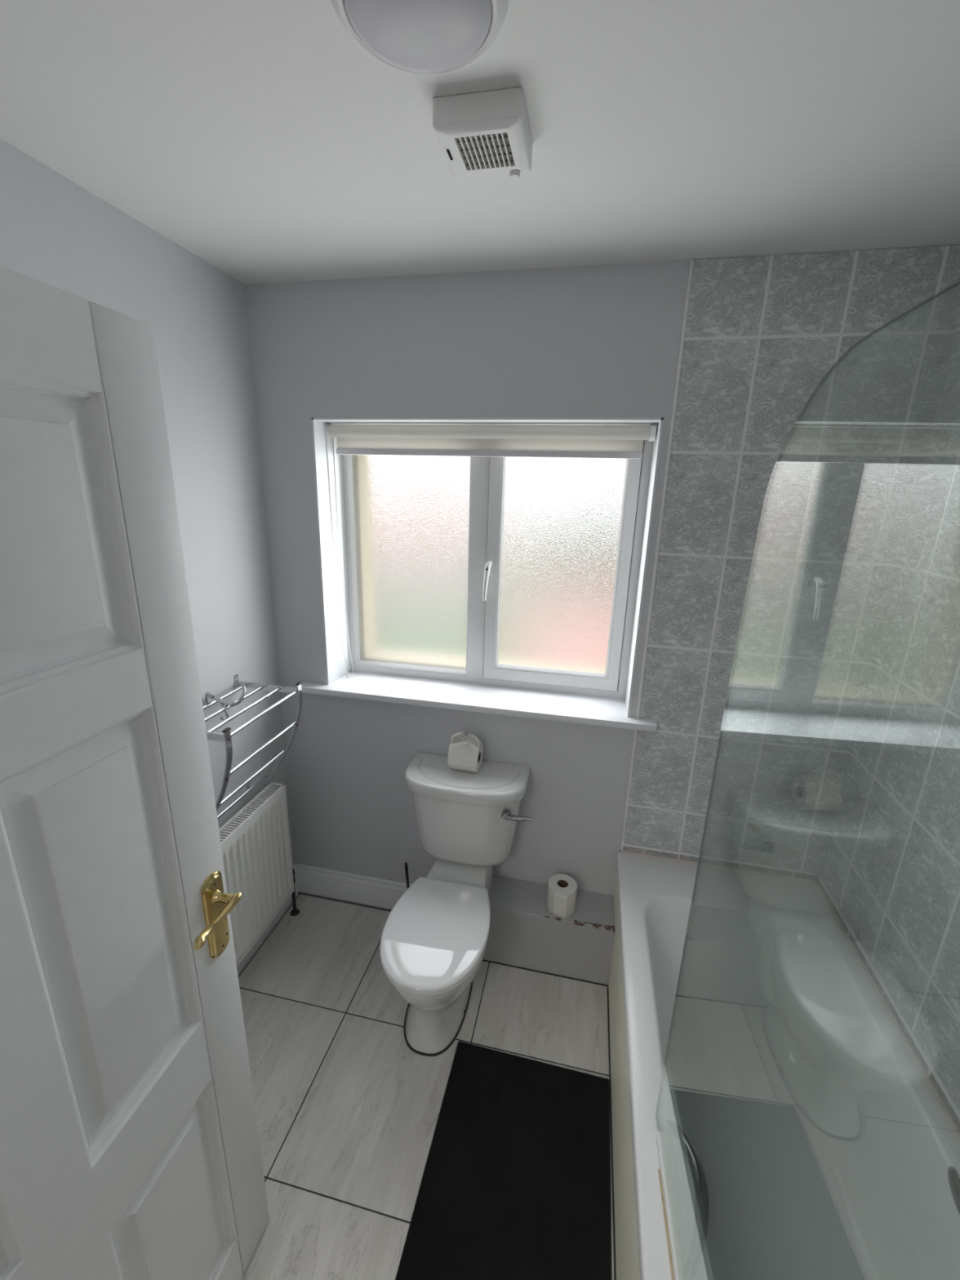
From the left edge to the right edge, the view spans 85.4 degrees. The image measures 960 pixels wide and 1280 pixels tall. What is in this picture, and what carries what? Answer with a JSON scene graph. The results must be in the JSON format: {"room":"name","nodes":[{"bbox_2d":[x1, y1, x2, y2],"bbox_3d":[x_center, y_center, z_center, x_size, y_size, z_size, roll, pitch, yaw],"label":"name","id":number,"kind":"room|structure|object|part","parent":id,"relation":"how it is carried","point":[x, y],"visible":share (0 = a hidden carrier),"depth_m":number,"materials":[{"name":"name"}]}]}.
{"room":"bathroom","nodes":[
{"label":"bathroom","id":0,"kind":"room"},
{"bbox_2d":[0,137,294,865],"bbox_3d":[-1.053,0.225,1.118,0.150,2.336,1.882,5,16,11],"label":"wall","id":1,"kind":"structure","parent":0,"point":[54,231],"depth_m":1.55,"materials":[{"name":"paint"}]},
{"bbox_2d":[203,674,302,818],"bbox_3d":[-0.761,0.397,1.649,0.244,0.459,0.384,5,16,11],"label":"towel rack","id":2,"kind":"object","parent":1,"relation":"attached to","point":[226,736],"visible":0.8,"depth_m":1.63,"materials":[{"name":"silver metal"}]},
{"bbox_3d":[-0.796,0.256,1.425,0.235,0.022,0.005,5,16,11],"label":"arm","id":3,"kind":"part","parent":2,"relation":"part of","materials":[{"name":"silver metal"}]},
{"bbox_3d":[-0.798,0.443,1.478,0.236,0.436,0.021,5,16,11],"label":"frame","id":4,"kind":"part","parent":2,"relation":"part of","materials":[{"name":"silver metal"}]},
{"bbox_2d":[204,685,245,720],"bbox_3d":[-0.798,0.199,1.617,0.139,0.108,0.057,2,16,0],"label":"hook","id":5,"kind":"object","parent":2,"relation":"attached to","point":[221,701],"visible":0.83,"depth_m":1.61,"materials":[{"name":"silver metal"}]},
{"bbox_3d":[-0.842,0.202,1.613,0.013,0.013,0.354,5,16,11],"label":"rail","id":6,"kind":"part","parent":2,"relation":"part of","materials":[{"name":"silver metal"}]},
{"bbox_3d":[-0.780,0.207,1.600,0.013,0.013,0.354,5,16,11],"label":"rail","id":7,"kind":"part","parent":2,"relation":"part of","materials":[{"name":"silver metal"}]},
{"bbox_3d":[-0.836,0.147,1.788,0.004,0.059,0.018,5,16,11],"label":"wall plate","id":8,"kind":"part","parent":2,"relation":"part of","materials":[{"name":"silver metal"}]},
{"bbox_3d":[-0.805,0.534,1.698,0.013,0.013,0.354,5,16,11],"label":"rail","id":9,"kind":"part","parent":2,"relation":"part of","materials":[{"name":"silver metal"}]},
{"bbox_3d":[-0.718,0.212,1.588,0.013,0.013,0.354,5,16,11],"label":"rail","id":10,"kind":"part","parent":2,"relation":"part of","materials":[{"name":"silver metal"}]},
{"bbox_3d":[-0.726,0.438,1.653,0.013,0.013,0.354,5,16,11],"label":"rail","id":11,"kind":"part","parent":2,"relation":"part of","materials":[{"name":"silver metal"}]},
{"bbox_3d":[-0.671,0.332,1.611,0.013,0.013,0.354,5,16,11],"label":"rail","id":12,"kind":"part","parent":2,"relation":"part of","materials":[{"name":"silver metal"}]},
{"bbox_3d":[-0.651,0.218,1.575,0.013,0.013,0.354,5,16,11],"label":"rail","id":13,"kind":"part","parent":2,"relation":"part of","materials":[{"name":"silver metal"}]},
{"bbox_3d":[-0.721,0.160,1.766,0.235,0.022,0.005,5,16,11],"label":"arm","id":14,"kind":"part","parent":2,"relation":"part of","materials":[{"name":"silver metal"}]},
{"bbox_3d":[-0.723,0.347,1.819,0.236,0.436,0.021,5,16,11],"label":"frame","id":15,"kind":"part","parent":2,"relation":"part of","materials":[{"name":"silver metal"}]},
{"bbox_2d":[218,782,300,965],"bbox_3d":[-0.851,0.920,1.809,0.092,0.630,0.657,5,16,11],"label":"radiator","id":16,"kind":"object","parent":1,"relation":"attached to","point":[255,843],"visible":0.54,"depth_m":1.85,"materials":[{"name":"metal"}]},
{"bbox_3d":[-0.861,0.860,1.768,0.010,0.484,0.607,5,16,11],"label":"panel","id":17,"kind":"part","parent":16,"relation":"part of","materials":[{"name":"metal"}]},
{"bbox_2d":[218,782,285,845],"bbox_3d":[-0.832,0.629,1.697,0.060,0.006,0.607,5,16,11],"label":"grille","id":18,"kind":"object","parent":16,"relation":"attached to","point":[273,786],"depth_m":1.81,"materials":[{"name":"metal"}]},
{"bbox_2d":[236,862,297,973],"bbox_3d":[-0.988,1.274,1.462,0.018,0.135,1.762,5,16,11],"label":"baseboard","id":19,"kind":"structure","parent":1,"relation":"attached to","point":[288,901],"depth_m":2.08,"materials":[{"name":"white paint"}]},
{"bbox_2d":[237,893,613,1279],"bbox_3d":[0.003,1.447,1.378,2.316,0.100,2.167,5,16,11],"label":"floor","id":20,"kind":"structure","parent":0,"point":[347,1113],"depth_m":1.62,"materials":[{"name":"tile"}]},
{"bbox_2d":[404,862,408,888],"bbox_3d":[-0.273,1.028,2.048,0.072,0.322,0.072,5,16,11],"label":"toilet brush","id":21,"kind":"object","parent":20,"relation":"on","point":[406,863],"visible":0.16,"depth_m":2.03,"materials":[{"name":"black plastic"}]},
{"bbox_2d":[379,751,533,1056],"bbox_3d":[-0.091,0.896,1.733,0.475,0.759,0.671,5,16,11],"label":"toilet","id":22,"kind":"object","parent":20,"relation":"on","point":[433,941],"visible":1,"depth_m":1.73,"materials":[{"name":"white ceramic"}]},
{"bbox_3d":[-0.137,0.896,1.605,0.322,0.021,0.412,5,16,11],"label":"seat lid","id":23,"kind":"part","parent":22,"relation":"part of","materials":[{"name":"plastic"}]},
{"bbox_3d":[-0.136,0.914,1.615,0.320,0.016,0.408,5,16,11],"label":"seat","id":24,"kind":"part","parent":22,"relation":"part of","materials":[{"name":"plastic"}]},
{"bbox_2d":[447,732,483,772],"bbox_3d":[-0.049,0.389,1.858,0.110,0.158,0.111,5,16,11],"label":"toilet roll","id":25,"kind":"object","parent":22,"relation":"on","point":[464,753],"visible":1,"depth_m":1.82,"materials":[{"name":"paper"}]},
{"bbox_3d":[-0.053,0.498,1.849,0.438,0.047,0.227,5,16,11],"label":"cistern lid","id":26,"kind":"part","parent":22,"relation":"part of","materials":[{"name":"white ceramic"}]},
{"bbox_3d":[0.124,0.596,1.741,0.108,0.031,0.038,5,16,11],"label":"flush lever","id":27,"kind":"part","parent":22,"relation":"part of","materials":[{"name":"silver metal"}]},
{"bbox_2d":[395,1040,611,1279],"bbox_3d":[0.061,1.440,1.208,0.490,0.008,0.918,5,16,11],"label":"bath mat","id":28,"kind":"object","parent":20,"relation":"on","point":[515,1184],"visible":1,"depth_m":1.35,"materials":[{"name":"black fabric"}]},
{"bbox_2d":[608,851,959,1279],"bbox_3d":[0.647,1.237,1.088,0.672,0.498,1.756,5,16,11],"label":"bathtub","id":29,"kind":"object","parent":20,"relation":"on","point":[805,1139],"visible":0.98,"depth_m":1.36,"materials":[{"name":"plastic"}]},
{"bbox_3d":[0.331,1.246,1.161,0.014,0.425,1.755,5,16,11],"label":"panel","id":30,"kind":"part","parent":29,"relation":"part of","materials":[{"name":"white plastic"}]},
{"bbox_2d":[655,280,959,1279],"bbox_3d":[0.317,0.444,0.480,0.022,1.424,0.897,4,16,9],"label":"screen","id":31,"kind":"object","parent":29,"relation":"on","point":[673,1241],"visible":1,"depth_m":0.88,"materials":[{"name":"clear glass"}]},
{"bbox_2d":[297,891,616,1279],"bbox_3d":[0.102,1.347,1.552,0.965,0.003,2.177,-6,18,-25],"label":"trim","id":32,"kind":"structure","parent":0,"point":[611,1114],"depth_m":1.64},
{"bbox_2d":[0,0,959,284],"bbox_3d":[0.070,-0.896,0.717,2.316,0.100,2.187,5,16,11],"label":"ceiling","id":33,"kind":"structure","parent":0,"point":[258,138],"depth_m":0.92,"materials":[{"name":"paint"}]},
{"bbox_2d":[330,0,509,75],"bbox_3d":[-0.077,-0.795,0.654,0.230,0.068,0.230,5,16,11],"label":"ceiling lamp","id":34,"kind":"object","parent":33,"relation":"attached to","point":[419,37],"visible":1,"depth_m":0.66,"materials":[{"name":"white glass"}]},
{"bbox_2d":[432,87,532,179],"bbox_3d":[0.009,-0.874,0.912,0.149,0.051,0.149,5,16,11],"label":"fan","id":35,"kind":"object","parent":33,"relation":"attached to","point":[485,133],"visible":1,"depth_m":0.86,"materials":[{"name":"white plastic"}]},
{"bbox_2d":[456,132,513,169],"bbox_3d":[0.010,-0.858,0.909,0.092,0.009,0.095,5,16,11],"label":"grille","id":36,"kind":"object","parent":35,"relation":"attached to","point":[474,150],"depth_m":0.91,"materials":[{"name":"white plastic"}]},
{"bbox_3d":[0.065,-0.867,0.968,0.020,0.010,0.020,5,16,11],"label":"adjuster knob","id":37,"kind":"part","parent":35,"relation":"part of","materials":[{"name":"white plastic"}]},
{"bbox_2d":[244,244,959,896],"bbox_3d":[0.239,0.019,1.963,2.316,2.336,0.364,5,16,11],"label":"wall","id":38,"kind":"structure","parent":0,"point":[762,332],"depth_m":1.61,"materials":[{"name":"paint"}]},
{"bbox_2d":[294,863,411,910],"bbox_3d":[-0.493,1.070,2.221,0.659,0.135,0.018,5,16,11],"label":"baseboard","id":39,"kind":"structure","parent":38,"relation":"attached to","point":[338,885],"depth_m":2.23,"materials":[{"name":"white paint"}]},
{"bbox_2d":[295,417,664,732],"bbox_3d":[-0.017,-0.253,1.848,1.322,0.975,0.282,5,16,11],"label":"window","id":40,"kind":"structure","parent":38,"relation":"in","point":[508,586],"depth_m":1.92,"materials":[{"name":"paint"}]},
{"bbox_3d":[-0.266,-0.308,2.004,0.465,0.865,0.006,5,16,11],"label":"pane","id":41,"kind":"part","parent":40,"relation":"part of","materials":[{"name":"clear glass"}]},
{"bbox_3d":[-0.036,0.212,1.951,1.322,0.024,0.222,5,16,11],"label":"sill","id":42,"kind":"part","parent":40,"relation":"part of","materials":[{"name":"paint"}]},
{"bbox_3d":[0.028,-0.228,1.889,0.026,0.171,0.044,7,17,19],"label":"handle","id":43,"kind":"part","parent":40,"relation":"part of","materials":[{"name":"white plastic"}]},
{"bbox_2d":[324,423,656,677],"bbox_3d":[-0.007,-0.260,1.843,1.102,0.941,0.056,5,16,11],"label":"roller blind","id":44,"kind":"object","parent":40,"relation":"attached to","point":[600,442],"visible":1,"depth_m":1.72,"materials":[{"name":"white fabric"}]},
{"bbox_3d":[-0.528,-0.290,1.956,0.031,0.907,0.066,14,20,37],"label":"pull cord","id":45,"kind":"part","parent":44,"relation":"part of","materials":[{"name":"white plastic"}]},
{"bbox_3d":[0.003,-0.630,1.754,1.050,0.021,0.014,5,16,11],"label":"rail","id":46,"kind":"part","parent":44,"relation":"part of","materials":[{"name":"white plastic"}]},
{"bbox_3d":[0.017,-0.286,1.946,1.116,0.948,0.066,5,16,11],"label":"frame","id":47,"kind":"part","parent":40,"relation":"part of","materials":[{"name":"white plastic"}]},
{"bbox_3d":[0.281,-0.272,1.877,0.415,0.804,0.006,5,16,11],"label":"pane","id":48,"kind":"part","parent":40,"relation":"part of","materials":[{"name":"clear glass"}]},
{"bbox_3d":[0.276,-0.264,1.869,0.505,0.891,0.044,5,16,11],"label":"sash","id":49,"kind":"part","parent":40,"relation":"part of","materials":[{"name":"white plastic"}]},
{"bbox_2d":[483,875,614,985],"bbox_3d":[0.152,1.088,2.005,0.688,0.253,0.166,5,16,11],"label":"pipe boxing","id":50,"kind":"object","parent":38,"relation":"attached to","point":[523,932],"depth_m":1.91,"materials":[{"name":"paint"}]},
{"bbox_2d":[546,873,577,918],"bbox_3d":[0.299,0.938,1.905,0.104,0.109,0.106,5,16,11],"label":"toilet roll","id":51,"kind":"object","parent":50,"relation":"on","point":[562,888],"visible":1,"depth_m":1.87,"materials":[{"name":"paper"}]},
{"bbox_2d":[620,259,693,850],"bbox_3d":[0.547,-0.126,1.660,0.009,1.873,0.008,5,16,11],"label":"trim","id":52,"kind":"structure","parent":38,"relation":"attached to","point":[691,261],"depth_m":1.59,"materials":[{"name":"white plastic"}]},
{"bbox_2d":[819,306,959,1109],"bbox_3d":[1.062,0.404,0.700,0.154,2.336,1.882,5,16,11],"label":"wall","id":53,"kind":"structure","parent":0,"point":[891,864],"depth_m":1.33,"materials":[{"name":"tile"}]},
{"bbox_2d":[622,843,959,1140],"bbox_3d":[0.661,1.022,1.025,0.656,0.038,1.756,5,16,11],"label":"trim","id":54,"kind":"structure","parent":53,"relation":"attached to","point":[943,1096],"depth_m":1.53,"materials":[{"name":"plastic"}]},
{"bbox_3d":[-0.178,0.548,0.079,2.016,2.336,0.120,5,16,11],"label":"wall","id":55,"kind":"structure","parent":0,"visible":0},
{"bbox_2d":[0,266,269,1279],"bbox_3d":[-0.550,0.580,0.646,0.098,1.926,0.746,5,16,11],"label":"door","id":56,"kind":"structure","parent":55,"relation":"in","point":[130,1147],"depth_m":0.72,"materials":[{"name":"white paint"}]},
{"bbox_3d":[-0.611,0.514,0.472,0.034,0.632,0.228,5,16,11],"label":"panel","id":57,"kind":"part","parent":56,"relation":"part of","materials":[{"name":"white paint"}]},
{"bbox_3d":[-0.529,-0.125,0.613,0.034,0.348,0.228,5,16,11],"label":"panel","id":58,"kind":"part","parent":56,"relation":"part of","materials":[{"name":"white paint"}]},
{"bbox_3d":[-0.544,0.430,0.772,0.034,0.632,0.228,5,16,11],"label":"panel","id":59,"kind":"part","parent":56,"relation":"part of","materials":[{"name":"white paint"}]},
{"bbox_3d":[-0.563,1.104,0.965,0.034,0.486,0.228,5,16,11],"label":"panel","id":60,"kind":"part","parent":56,"relation":"part of","materials":[{"name":"white paint"}]},
{"bbox_3d":[-0.469,0.486,0.906,0.049,0.024,0.123,4,16,8],"label":"handle","id":61,"kind":"part","parent":56,"relation":"part of","materials":[{"name":"gold metal"}]}
]}

